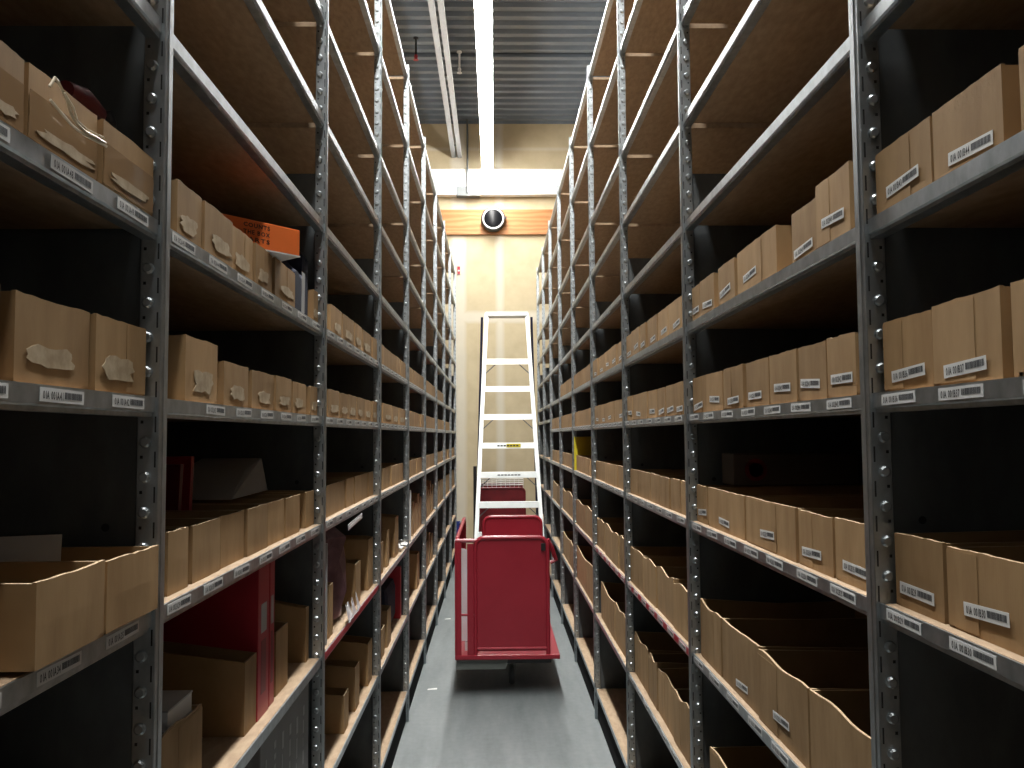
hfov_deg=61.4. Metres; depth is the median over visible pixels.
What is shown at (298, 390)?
bin
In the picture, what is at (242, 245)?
bin
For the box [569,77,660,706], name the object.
bay
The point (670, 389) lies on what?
bin
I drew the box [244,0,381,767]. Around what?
bay
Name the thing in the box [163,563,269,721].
ring binder
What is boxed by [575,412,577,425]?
bin
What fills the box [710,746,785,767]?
bin
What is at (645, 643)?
bin
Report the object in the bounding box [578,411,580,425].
bin
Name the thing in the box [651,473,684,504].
bin
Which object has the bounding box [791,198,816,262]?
bin
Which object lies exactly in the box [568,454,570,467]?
bin
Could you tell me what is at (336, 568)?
wrapped bundle
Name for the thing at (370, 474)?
bin
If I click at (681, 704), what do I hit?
bin
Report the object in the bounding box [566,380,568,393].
bin
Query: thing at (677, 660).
bin
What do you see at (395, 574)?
box
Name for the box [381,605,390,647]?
box
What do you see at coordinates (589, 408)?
bin
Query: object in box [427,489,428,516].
file
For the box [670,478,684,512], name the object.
bin
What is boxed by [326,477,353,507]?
bin
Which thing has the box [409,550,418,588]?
file
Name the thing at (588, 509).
bin
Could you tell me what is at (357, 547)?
file
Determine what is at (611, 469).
bin
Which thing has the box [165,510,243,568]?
bin
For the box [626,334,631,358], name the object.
bin
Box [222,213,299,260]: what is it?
carton
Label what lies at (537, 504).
step ladder
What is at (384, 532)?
file
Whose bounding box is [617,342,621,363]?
bin
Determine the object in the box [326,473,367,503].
bin
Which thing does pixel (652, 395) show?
bin
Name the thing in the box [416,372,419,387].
bin
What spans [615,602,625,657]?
bin
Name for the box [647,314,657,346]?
bin
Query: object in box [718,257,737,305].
bin
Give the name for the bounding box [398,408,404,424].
bin
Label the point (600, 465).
bin
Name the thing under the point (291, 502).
bin
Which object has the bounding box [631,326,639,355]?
bin
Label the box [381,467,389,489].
bin
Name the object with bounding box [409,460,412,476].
bin
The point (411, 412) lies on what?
bin
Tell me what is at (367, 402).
bin
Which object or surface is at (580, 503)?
bin
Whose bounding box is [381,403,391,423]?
bin
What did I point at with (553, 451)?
bin
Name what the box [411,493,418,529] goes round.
file
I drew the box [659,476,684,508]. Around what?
bin
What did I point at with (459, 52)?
sprinkler head
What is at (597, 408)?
bin
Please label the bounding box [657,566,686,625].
bin
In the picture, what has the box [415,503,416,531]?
file
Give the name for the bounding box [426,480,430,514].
file
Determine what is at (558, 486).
bin
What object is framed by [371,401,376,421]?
bin
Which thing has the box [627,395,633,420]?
bin
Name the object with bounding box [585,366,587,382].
bin
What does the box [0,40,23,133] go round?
bin
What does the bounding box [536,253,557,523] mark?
bay
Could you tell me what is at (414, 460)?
bin
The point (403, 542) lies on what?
crumpled paper
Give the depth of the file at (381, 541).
3.92 m
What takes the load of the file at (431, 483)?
on the bay at (414, 206)
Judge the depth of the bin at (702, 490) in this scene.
2.42 m
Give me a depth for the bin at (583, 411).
5.55 m
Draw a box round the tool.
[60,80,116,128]
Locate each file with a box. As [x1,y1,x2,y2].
[274,600,308,662]
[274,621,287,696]
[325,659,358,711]
[327,582,332,638]
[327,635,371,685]
[342,559,360,605]
[344,535,372,589]
[381,514,397,557]
[381,528,388,566]
[381,541,382,573]
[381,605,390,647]
[381,624,384,658]
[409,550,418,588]
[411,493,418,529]
[411,500,414,535]
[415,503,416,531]
[419,496,420,526]
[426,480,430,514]
[426,486,426,518]
[426,532,429,565]
[426,541,427,569]
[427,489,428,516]
[430,532,432,559]
[431,483,432,511]
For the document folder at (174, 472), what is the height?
0.185 m
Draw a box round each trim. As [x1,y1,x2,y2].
[403,54,592,59]
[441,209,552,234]
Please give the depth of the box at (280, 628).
2.12 m
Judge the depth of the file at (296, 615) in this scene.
2.38 m
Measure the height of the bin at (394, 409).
0.091 m
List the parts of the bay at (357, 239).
panel, rail, rail, rail, rail, rail, rail, rail, rail, rail, rail, rail, upright post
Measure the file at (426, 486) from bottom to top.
0.264 m
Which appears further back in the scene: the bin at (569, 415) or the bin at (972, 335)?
the bin at (569, 415)
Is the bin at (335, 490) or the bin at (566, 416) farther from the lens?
the bin at (566, 416)
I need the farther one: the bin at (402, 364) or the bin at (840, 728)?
the bin at (402, 364)
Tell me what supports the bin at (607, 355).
on the bay at (644, 240)
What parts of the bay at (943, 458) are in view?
upright post, rail, rail, rail, rail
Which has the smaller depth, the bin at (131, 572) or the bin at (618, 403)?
the bin at (131, 572)
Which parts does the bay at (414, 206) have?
panel, rail, rail, rail, rail, rail, rail, rail, rail, rail, upright post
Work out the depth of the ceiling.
10.42 m
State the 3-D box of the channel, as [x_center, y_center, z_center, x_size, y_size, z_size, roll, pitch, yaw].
[-0.693,-3.806,7.328,0.148,0.500,10.200,0,-3,-1]
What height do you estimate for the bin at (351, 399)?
0.086 m
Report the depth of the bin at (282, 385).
2.04 m
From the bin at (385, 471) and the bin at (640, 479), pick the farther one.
the bin at (385, 471)
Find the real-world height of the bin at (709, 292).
0.098 m
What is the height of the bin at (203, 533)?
0.098 m
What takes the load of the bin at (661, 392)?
on the bay at (648, 285)
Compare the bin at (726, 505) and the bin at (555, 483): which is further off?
the bin at (555, 483)
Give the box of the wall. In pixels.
[420,124,574,549]
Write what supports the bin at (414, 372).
on the bay at (392, 154)
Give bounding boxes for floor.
[392,565,615,767]
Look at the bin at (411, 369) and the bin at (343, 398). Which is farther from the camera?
the bin at (411, 369)
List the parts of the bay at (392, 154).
panel, rail, rail, rail, rail, rail, rail, rail, rail, rail, rail, rail, upright post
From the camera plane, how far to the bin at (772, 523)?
1.84 m
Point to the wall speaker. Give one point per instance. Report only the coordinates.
(492, 218)
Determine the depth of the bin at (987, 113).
1.01 m
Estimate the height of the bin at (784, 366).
0.102 m
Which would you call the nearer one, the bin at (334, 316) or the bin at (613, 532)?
the bin at (334, 316)
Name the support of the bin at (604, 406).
on the bay at (644, 240)
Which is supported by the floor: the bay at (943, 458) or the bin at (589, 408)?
the bay at (943, 458)
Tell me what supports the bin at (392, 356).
on the bay at (357, 239)
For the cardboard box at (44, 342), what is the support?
on the bay at (87, 467)
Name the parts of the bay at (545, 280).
upright post, rail, rail, rail, rail, panel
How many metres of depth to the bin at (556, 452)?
7.99 m
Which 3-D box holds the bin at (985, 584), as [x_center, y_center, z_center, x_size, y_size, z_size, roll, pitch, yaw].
[0.781,0.252,1.028,0.442,0.103,0.167,0,-3,-1]
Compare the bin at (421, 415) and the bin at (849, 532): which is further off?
the bin at (421, 415)
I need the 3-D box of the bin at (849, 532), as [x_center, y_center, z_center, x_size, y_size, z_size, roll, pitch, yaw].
[0.771,0.273,1.389,0.441,0.105,0.163,0,-3,-1]
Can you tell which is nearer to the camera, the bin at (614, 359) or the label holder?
the label holder
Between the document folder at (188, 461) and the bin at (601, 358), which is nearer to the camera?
the document folder at (188, 461)
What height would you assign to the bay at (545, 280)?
3.755 m
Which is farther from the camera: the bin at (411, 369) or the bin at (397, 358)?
the bin at (411, 369)
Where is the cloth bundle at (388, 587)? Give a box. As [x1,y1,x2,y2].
[381,577,394,621]
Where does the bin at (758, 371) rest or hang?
on the bay at (786, 63)
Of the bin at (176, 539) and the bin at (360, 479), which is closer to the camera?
the bin at (176, 539)
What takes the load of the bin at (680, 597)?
on the bay at (648, 285)
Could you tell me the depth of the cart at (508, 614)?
5.28 m
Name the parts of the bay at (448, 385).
panel, rail, rail, rail, rail, upright post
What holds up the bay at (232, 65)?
on the floor
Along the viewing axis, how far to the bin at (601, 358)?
4.57 m
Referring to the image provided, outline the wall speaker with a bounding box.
[481,207,506,231]
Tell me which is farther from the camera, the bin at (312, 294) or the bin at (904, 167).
the bin at (312, 294)
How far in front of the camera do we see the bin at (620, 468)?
3.96 m
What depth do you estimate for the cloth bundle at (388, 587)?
4.49 m
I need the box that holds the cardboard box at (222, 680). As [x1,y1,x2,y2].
[162,641,256,736]
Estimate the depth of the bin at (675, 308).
2.69 m
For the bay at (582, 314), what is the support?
on the floor
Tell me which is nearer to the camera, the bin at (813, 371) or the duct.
the bin at (813, 371)
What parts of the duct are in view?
hanger rod, duct casing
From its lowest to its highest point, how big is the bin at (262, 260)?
0.092 m
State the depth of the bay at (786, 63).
2.33 m
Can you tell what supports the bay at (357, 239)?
on the floor
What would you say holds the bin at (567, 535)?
on the bay at (582, 314)
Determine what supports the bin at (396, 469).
on the bay at (357, 239)
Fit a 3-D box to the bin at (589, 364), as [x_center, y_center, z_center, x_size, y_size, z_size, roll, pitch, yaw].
[0.679,-0.071,5.097,0.441,0.101,0.196,0,-3,-1]
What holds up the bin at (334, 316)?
on the bay at (354, 286)
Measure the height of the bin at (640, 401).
0.102 m
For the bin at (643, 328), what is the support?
on the bay at (648, 285)
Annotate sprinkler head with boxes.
[413,36,418,60]
[457,50,461,73]
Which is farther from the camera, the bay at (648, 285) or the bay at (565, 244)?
the bay at (565, 244)
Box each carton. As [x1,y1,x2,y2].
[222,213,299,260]
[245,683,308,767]
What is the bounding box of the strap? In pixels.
[48,76,107,147]
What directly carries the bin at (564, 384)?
on the bay at (582, 314)
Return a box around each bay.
[0,0,173,767]
[164,0,328,767]
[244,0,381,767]
[328,0,408,767]
[382,77,425,709]
[400,146,437,654]
[416,193,445,615]
[426,227,451,589]
[437,253,456,570]
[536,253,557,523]
[541,227,570,588]
[548,193,580,616]
[557,146,598,651]
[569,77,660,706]
[587,0,680,767]
[616,0,772,767]
[676,0,866,767]
[848,0,1023,767]
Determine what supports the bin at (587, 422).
on the bay at (607, 287)
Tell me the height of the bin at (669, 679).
0.173 m
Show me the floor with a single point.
(474, 718)
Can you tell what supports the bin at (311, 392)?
on the bay at (232, 65)
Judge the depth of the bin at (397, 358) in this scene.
4.50 m
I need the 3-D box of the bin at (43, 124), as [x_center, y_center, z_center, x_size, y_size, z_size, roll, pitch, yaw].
[-0.742,-0.300,1.004,0.442,0.089,0.160,0,-3,-1]
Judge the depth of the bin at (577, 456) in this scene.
6.02 m
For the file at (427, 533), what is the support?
on the bay at (414, 206)
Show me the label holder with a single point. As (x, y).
(357, 519)
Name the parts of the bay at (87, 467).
rail, rail, rail, rail, upright post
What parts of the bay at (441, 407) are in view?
panel, rail, rail, rail, rail, rail, rail, upright post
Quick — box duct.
[431,119,562,197]
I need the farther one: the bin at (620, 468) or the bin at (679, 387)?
the bin at (620, 468)
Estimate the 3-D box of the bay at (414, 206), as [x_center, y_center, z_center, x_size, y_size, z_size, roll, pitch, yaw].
[-1.079,0.123,6.772,0.907,3.755,1.220,0,-3,-1]
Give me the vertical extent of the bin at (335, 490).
0.097 m
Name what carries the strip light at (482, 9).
hanging from the ceiling
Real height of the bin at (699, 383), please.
0.102 m
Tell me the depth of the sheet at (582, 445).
6.12 m
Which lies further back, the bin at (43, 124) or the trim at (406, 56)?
the trim at (406, 56)
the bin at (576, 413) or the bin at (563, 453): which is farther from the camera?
the bin at (563, 453)
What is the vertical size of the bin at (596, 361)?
0.101 m
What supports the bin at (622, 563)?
on the bay at (644, 240)
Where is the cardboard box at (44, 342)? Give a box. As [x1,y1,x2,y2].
[0,290,89,389]
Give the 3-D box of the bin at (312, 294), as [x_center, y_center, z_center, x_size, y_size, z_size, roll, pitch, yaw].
[-0.776,-0.216,2.439,0.441,0.094,0.065,0,-3,-2]
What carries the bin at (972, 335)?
on the bay at (943, 458)
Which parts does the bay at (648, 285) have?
upright post, rail, rail, rail, rail, rail, rail, rail, rail, panel, rail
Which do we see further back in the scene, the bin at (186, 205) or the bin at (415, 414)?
the bin at (415, 414)
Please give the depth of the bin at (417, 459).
5.68 m
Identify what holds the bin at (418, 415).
on the bay at (392, 154)
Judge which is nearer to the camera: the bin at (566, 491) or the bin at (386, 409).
the bin at (386, 409)
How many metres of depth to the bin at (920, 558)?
1.19 m
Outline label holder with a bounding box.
[348,513,361,530]
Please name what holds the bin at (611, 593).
on the bay at (644, 240)
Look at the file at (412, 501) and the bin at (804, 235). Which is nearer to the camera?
the bin at (804, 235)
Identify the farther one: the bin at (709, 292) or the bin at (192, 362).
the bin at (709, 292)
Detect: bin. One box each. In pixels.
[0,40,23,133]
[0,560,104,671]
[23,62,97,179]
[61,545,158,633]
[88,313,145,395]
[96,119,153,215]
[161,704,201,767]
[164,527,188,596]
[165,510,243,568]
[165,517,220,583]
[166,504,267,556]
[167,334,217,403]
[170,179,201,247]
[192,498,283,545]
[201,201,232,266]
[217,361,247,407]
[232,226,252,280]
[236,494,299,537]
[248,370,273,409]
[251,490,313,527]
[253,243,271,292]
[272,257,294,307]
[273,375,290,411]
[291,381,305,413]
[306,386,316,414]
[308,289,317,321]
[324,687,348,733]
[326,389,338,417]
[326,471,372,496]
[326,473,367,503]
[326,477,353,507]
[326,480,344,517]
[327,304,341,337]
[339,393,347,418]
[342,313,353,344]
[347,394,355,419]
[354,322,361,350]
[356,397,364,420]
[362,329,371,355]
[365,399,370,421]
[371,337,376,359]
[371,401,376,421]
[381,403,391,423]
[381,463,402,485]
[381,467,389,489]
[382,345,383,364]
[384,347,389,367]
[390,352,395,371]
[392,406,397,424]
[396,356,399,374]
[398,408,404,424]
[400,360,405,378]
[409,457,421,471]
[409,458,415,474]
[409,458,418,473]
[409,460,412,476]
[410,368,412,382]
[410,411,413,425]
[413,370,415,384]
[414,412,416,426]
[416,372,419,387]
[417,413,419,426]
[420,375,423,389]
[420,414,423,427]
[426,454,431,466]
[427,381,429,393]
[427,416,429,427]
[432,385,434,396]
[432,418,434,428]
[438,479,442,500]
[438,480,440,502]
[446,474,447,493]
[552,450,558,460]
[553,480,559,501]
[555,451,557,461]
[557,485,559,504]
[560,384,562,396]
[562,452,571,464]
[563,382,565,395]
[563,488,572,513]
[563,531,572,564]
[565,414,567,427]
[565,453,571,465]
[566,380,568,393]
[568,414,570,426]
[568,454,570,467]
[569,492,572,517]
[570,540,572,568]
[574,374,576,388]
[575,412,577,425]
[576,455,590,470]
[576,499,591,531]
[577,371,580,387]
[577,545,592,603]
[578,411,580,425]
[579,456,585,472]
[581,368,584,384]
[581,410,584,425]
[583,457,590,473]
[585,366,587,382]
[585,409,589,424]
[585,458,590,475]
[585,506,591,538]
[588,364,589,380]
[589,408,590,424]
[593,358,598,377]
[594,405,600,423]
[596,461,622,481]
[597,517,623,551]
[599,354,604,374]
[601,403,607,423]
[601,581,624,640]
[604,349,610,370]
[605,463,622,487]
[605,523,623,568]
[607,401,614,422]
[611,344,617,367]
[614,399,621,421]
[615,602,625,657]
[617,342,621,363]
[618,465,622,488]
[620,535,624,573]
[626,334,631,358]
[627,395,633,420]
[630,469,684,500]
[630,546,686,592]
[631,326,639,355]
[633,391,648,419]
[634,631,684,694]
[640,322,647,350]
[643,557,686,607]
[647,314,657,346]
[648,389,656,417]
[648,653,688,710]
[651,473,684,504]
[657,387,665,416]
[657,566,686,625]
[658,306,668,340]
[658,668,688,737]
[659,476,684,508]
[666,384,675,415]
[668,295,681,333]
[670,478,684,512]
[673,583,687,641]
[673,689,690,766]
[675,381,683,414]
[681,480,685,515]
[692,283,699,320]
[693,375,706,412]
[696,484,833,524]
[700,272,718,315]
[700,598,866,676]
[706,371,724,411]
[708,485,862,540]
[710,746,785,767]
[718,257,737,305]
[722,618,867,715]
[723,363,746,409]
[737,225,792,294]
[746,357,769,406]
[746,496,863,562]
[757,649,868,767]
[769,348,799,404]
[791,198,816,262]
[798,340,827,400]
[798,509,863,577]
[809,689,871,767]
[815,161,854,248]
[827,332,859,397]
[835,517,865,590]
[875,116,934,213]
[883,310,933,391]
[894,530,1023,623]
[931,285,1013,385]
[932,64,1021,180]
[946,546,1023,656]
[1010,279,1023,376]
[1018,45,1023,129]
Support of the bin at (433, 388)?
on the bay at (414, 206)
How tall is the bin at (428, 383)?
0.095 m
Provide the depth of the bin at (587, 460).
5.27 m
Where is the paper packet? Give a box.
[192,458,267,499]
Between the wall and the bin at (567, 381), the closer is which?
the bin at (567, 381)
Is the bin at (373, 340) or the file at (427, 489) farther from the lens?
the file at (427, 489)
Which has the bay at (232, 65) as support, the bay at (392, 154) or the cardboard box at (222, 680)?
the cardboard box at (222, 680)
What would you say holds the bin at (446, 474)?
on the bay at (448, 385)
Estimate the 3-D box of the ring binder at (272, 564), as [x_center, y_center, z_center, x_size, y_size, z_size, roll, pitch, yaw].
[-0.711,0.577,2.013,0.300,0.338,0.044,0,-3,-1]
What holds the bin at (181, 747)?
on the bay at (232, 65)
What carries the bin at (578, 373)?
on the bay at (607, 287)
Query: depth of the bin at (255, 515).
1.87 m
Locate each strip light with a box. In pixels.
[474,0,492,105]
[479,102,492,171]
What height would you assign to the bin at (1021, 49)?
0.096 m
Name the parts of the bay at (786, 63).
upright post, rail, rail, rail, rail, rail, rail, panel, rail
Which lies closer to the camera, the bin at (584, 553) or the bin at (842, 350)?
the bin at (842, 350)
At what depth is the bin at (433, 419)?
7.16 m
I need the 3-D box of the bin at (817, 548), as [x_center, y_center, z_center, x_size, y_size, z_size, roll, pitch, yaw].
[0.767,0.284,1.563,0.442,0.103,0.164,0,-3,-1]
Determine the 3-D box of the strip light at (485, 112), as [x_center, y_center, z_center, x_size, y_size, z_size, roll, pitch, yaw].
[-0.323,-3.446,10.951,0.160,0.796,2.440,0,-3,-1]
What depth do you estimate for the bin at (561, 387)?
7.25 m
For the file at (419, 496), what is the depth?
5.94 m
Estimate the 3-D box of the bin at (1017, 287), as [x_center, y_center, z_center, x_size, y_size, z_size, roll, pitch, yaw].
[0.772,-0.068,0.846,0.442,0.106,0.215,0,-3,-1]
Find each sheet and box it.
[0,534,61,561]
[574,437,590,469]
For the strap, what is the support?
attached to the bin at (43, 124)
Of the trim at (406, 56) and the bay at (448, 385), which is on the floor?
the bay at (448, 385)
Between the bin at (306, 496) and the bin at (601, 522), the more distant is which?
the bin at (601, 522)
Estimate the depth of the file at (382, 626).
3.94 m
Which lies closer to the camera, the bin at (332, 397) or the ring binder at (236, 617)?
the ring binder at (236, 617)
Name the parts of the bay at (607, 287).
upright post, rail, rail, rail, rail, rail, rail, rail, rail, rail, rail, rail, panel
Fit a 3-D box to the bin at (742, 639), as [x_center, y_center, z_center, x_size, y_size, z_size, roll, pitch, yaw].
[0.759,0.662,2.050,0.441,0.153,0.301,0,-3,-1]
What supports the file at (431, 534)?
on the bay at (414, 206)
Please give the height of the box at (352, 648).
0.200 m
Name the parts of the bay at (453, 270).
panel, rail, rail, upright post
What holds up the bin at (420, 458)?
on the bay at (392, 154)
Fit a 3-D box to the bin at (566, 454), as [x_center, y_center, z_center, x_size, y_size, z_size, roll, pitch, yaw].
[0.656,0.605,6.939,0.441,0.105,0.289,0,-3,-1]
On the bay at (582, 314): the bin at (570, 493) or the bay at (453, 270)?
the bin at (570, 493)
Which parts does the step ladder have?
rail, rail, rail, rail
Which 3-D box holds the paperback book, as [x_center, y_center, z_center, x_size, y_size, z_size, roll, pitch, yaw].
[-0.666,0.559,1.468,0.202,0.037,0.117,0,-3,-2]
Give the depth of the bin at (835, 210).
1.43 m
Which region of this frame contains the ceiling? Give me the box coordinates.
[388,0,609,123]
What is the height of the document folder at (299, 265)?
0.235 m
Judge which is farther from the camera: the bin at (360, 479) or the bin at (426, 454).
the bin at (426, 454)
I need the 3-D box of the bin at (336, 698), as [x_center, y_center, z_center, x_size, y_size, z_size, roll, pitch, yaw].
[-0.868,1.108,2.948,0.600,0.151,0.090,0,-3,-1]
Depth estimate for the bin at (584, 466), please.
5.54 m
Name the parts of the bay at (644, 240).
upright post, rail, rail, rail, rail, rail, rail, rail, rail, rail, rail, panel, rail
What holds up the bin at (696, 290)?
on the bay at (786, 63)
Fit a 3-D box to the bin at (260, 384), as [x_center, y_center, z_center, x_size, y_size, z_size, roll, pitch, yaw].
[-0.765,0.017,1.886,0.441,0.082,0.175,0,-3,-1]
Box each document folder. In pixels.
[166,456,193,509]
[166,464,183,510]
[281,251,307,315]
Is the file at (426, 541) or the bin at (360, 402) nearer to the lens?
the bin at (360, 402)
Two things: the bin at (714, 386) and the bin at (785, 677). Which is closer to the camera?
the bin at (785, 677)
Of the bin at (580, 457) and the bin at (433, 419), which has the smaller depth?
the bin at (580, 457)
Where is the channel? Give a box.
[427,0,461,157]
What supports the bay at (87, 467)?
on the floor
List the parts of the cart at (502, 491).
panel frame, panel frame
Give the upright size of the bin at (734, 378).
0.102 m
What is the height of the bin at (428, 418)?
0.091 m
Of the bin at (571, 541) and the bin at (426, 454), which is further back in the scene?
the bin at (426, 454)
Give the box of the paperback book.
[162,690,192,733]
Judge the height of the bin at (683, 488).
0.105 m
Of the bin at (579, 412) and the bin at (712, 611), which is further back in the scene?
the bin at (579, 412)
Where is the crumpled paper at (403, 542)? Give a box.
[398,539,409,548]
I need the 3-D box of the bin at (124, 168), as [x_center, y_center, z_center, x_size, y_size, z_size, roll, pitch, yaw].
[-0.741,-0.289,1.173,0.442,0.088,0.160,0,-3,-1]
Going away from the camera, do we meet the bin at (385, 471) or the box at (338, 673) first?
the box at (338, 673)
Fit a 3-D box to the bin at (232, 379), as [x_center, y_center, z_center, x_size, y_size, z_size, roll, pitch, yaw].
[-0.757,0.004,1.679,0.442,0.083,0.164,0,-3,-2]
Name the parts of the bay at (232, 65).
panel, rail, rail, rail, rail, rail, rail, plastic strip, rail, upright post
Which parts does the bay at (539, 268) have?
upright post, rail, rail, panel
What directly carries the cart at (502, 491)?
on the floor
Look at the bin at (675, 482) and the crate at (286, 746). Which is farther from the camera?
the bin at (675, 482)
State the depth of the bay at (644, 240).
4.71 m
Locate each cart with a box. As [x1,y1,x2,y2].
[455,515,559,683]
[473,466,525,531]
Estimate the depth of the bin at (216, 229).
1.56 m
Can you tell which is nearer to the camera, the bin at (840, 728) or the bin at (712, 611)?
the bin at (840, 728)
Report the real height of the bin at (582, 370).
0.102 m
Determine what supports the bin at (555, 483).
on the bay at (565, 244)
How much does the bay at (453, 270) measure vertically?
3.755 m
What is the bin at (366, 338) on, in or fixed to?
on the bay at (354, 286)
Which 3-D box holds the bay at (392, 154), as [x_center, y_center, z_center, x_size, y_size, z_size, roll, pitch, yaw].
[-1.054,0.051,5.555,0.907,3.755,1.220,0,-3,-1]
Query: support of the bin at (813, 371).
on the bay at (786, 63)
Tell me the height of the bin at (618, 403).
0.101 m
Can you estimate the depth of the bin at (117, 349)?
1.15 m
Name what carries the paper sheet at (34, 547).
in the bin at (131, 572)
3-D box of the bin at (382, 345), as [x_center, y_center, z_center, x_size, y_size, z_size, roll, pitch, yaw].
[-0.801,-0.132,3.839,0.441,0.092,0.188,0,-3,-2]
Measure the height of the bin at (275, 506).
0.099 m
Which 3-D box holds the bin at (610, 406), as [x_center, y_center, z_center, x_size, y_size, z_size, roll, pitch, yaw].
[0.705,0.138,4.252,0.443,0.102,0.242,0,-3,-1]
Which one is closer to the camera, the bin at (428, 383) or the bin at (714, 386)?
the bin at (714, 386)
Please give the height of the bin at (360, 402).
0.086 m
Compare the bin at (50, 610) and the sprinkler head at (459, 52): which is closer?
the bin at (50, 610)
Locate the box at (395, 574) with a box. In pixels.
[388,566,400,618]
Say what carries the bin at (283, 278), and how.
on the bay at (232, 65)
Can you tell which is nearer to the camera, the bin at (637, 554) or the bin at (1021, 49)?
the bin at (1021, 49)
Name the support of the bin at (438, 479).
on the bay at (441, 407)
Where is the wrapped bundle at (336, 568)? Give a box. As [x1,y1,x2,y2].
[326,527,359,622]
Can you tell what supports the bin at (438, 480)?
on the bay at (441, 407)
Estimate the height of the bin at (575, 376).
0.103 m
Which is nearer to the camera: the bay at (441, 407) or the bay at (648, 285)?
the bay at (648, 285)
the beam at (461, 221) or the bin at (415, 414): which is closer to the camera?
the bin at (415, 414)
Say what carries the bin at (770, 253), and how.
on the bay at (786, 63)
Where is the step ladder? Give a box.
[474,312,543,538]
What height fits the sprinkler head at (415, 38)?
0.260 m
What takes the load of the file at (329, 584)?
on the bay at (354, 286)
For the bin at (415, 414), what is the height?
0.092 m
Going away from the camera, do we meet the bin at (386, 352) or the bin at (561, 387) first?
the bin at (386, 352)
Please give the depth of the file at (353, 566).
3.17 m
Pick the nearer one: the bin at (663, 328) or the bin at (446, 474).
the bin at (663, 328)
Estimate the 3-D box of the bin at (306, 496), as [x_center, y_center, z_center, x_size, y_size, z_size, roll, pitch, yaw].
[-0.780,0.346,2.386,0.440,0.098,0.106,0,-3,-1]
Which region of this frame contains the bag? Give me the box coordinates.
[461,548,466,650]
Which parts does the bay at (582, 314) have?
upright post, rail, rail, rail, rail, rail, rail, rail, rail, rail, rail, panel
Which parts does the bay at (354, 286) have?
panel, rail, rail, rail, rail, rail, rail, rail, rail, rail, upright post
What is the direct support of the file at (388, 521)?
on the bay at (357, 239)
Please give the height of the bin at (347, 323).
0.092 m
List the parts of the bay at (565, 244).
upright post, rail, rail, rail, rail, rail, rail, panel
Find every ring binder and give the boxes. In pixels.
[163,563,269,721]
[268,560,274,706]
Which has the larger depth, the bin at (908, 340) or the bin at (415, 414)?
the bin at (415, 414)
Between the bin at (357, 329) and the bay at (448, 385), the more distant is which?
the bay at (448, 385)
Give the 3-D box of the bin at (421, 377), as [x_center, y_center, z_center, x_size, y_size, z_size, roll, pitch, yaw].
[-0.846,-0.006,5.979,0.441,0.097,0.291,0,-3,-1]
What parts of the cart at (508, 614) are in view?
corner post, panel frame, panel frame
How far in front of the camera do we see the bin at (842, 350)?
1.41 m

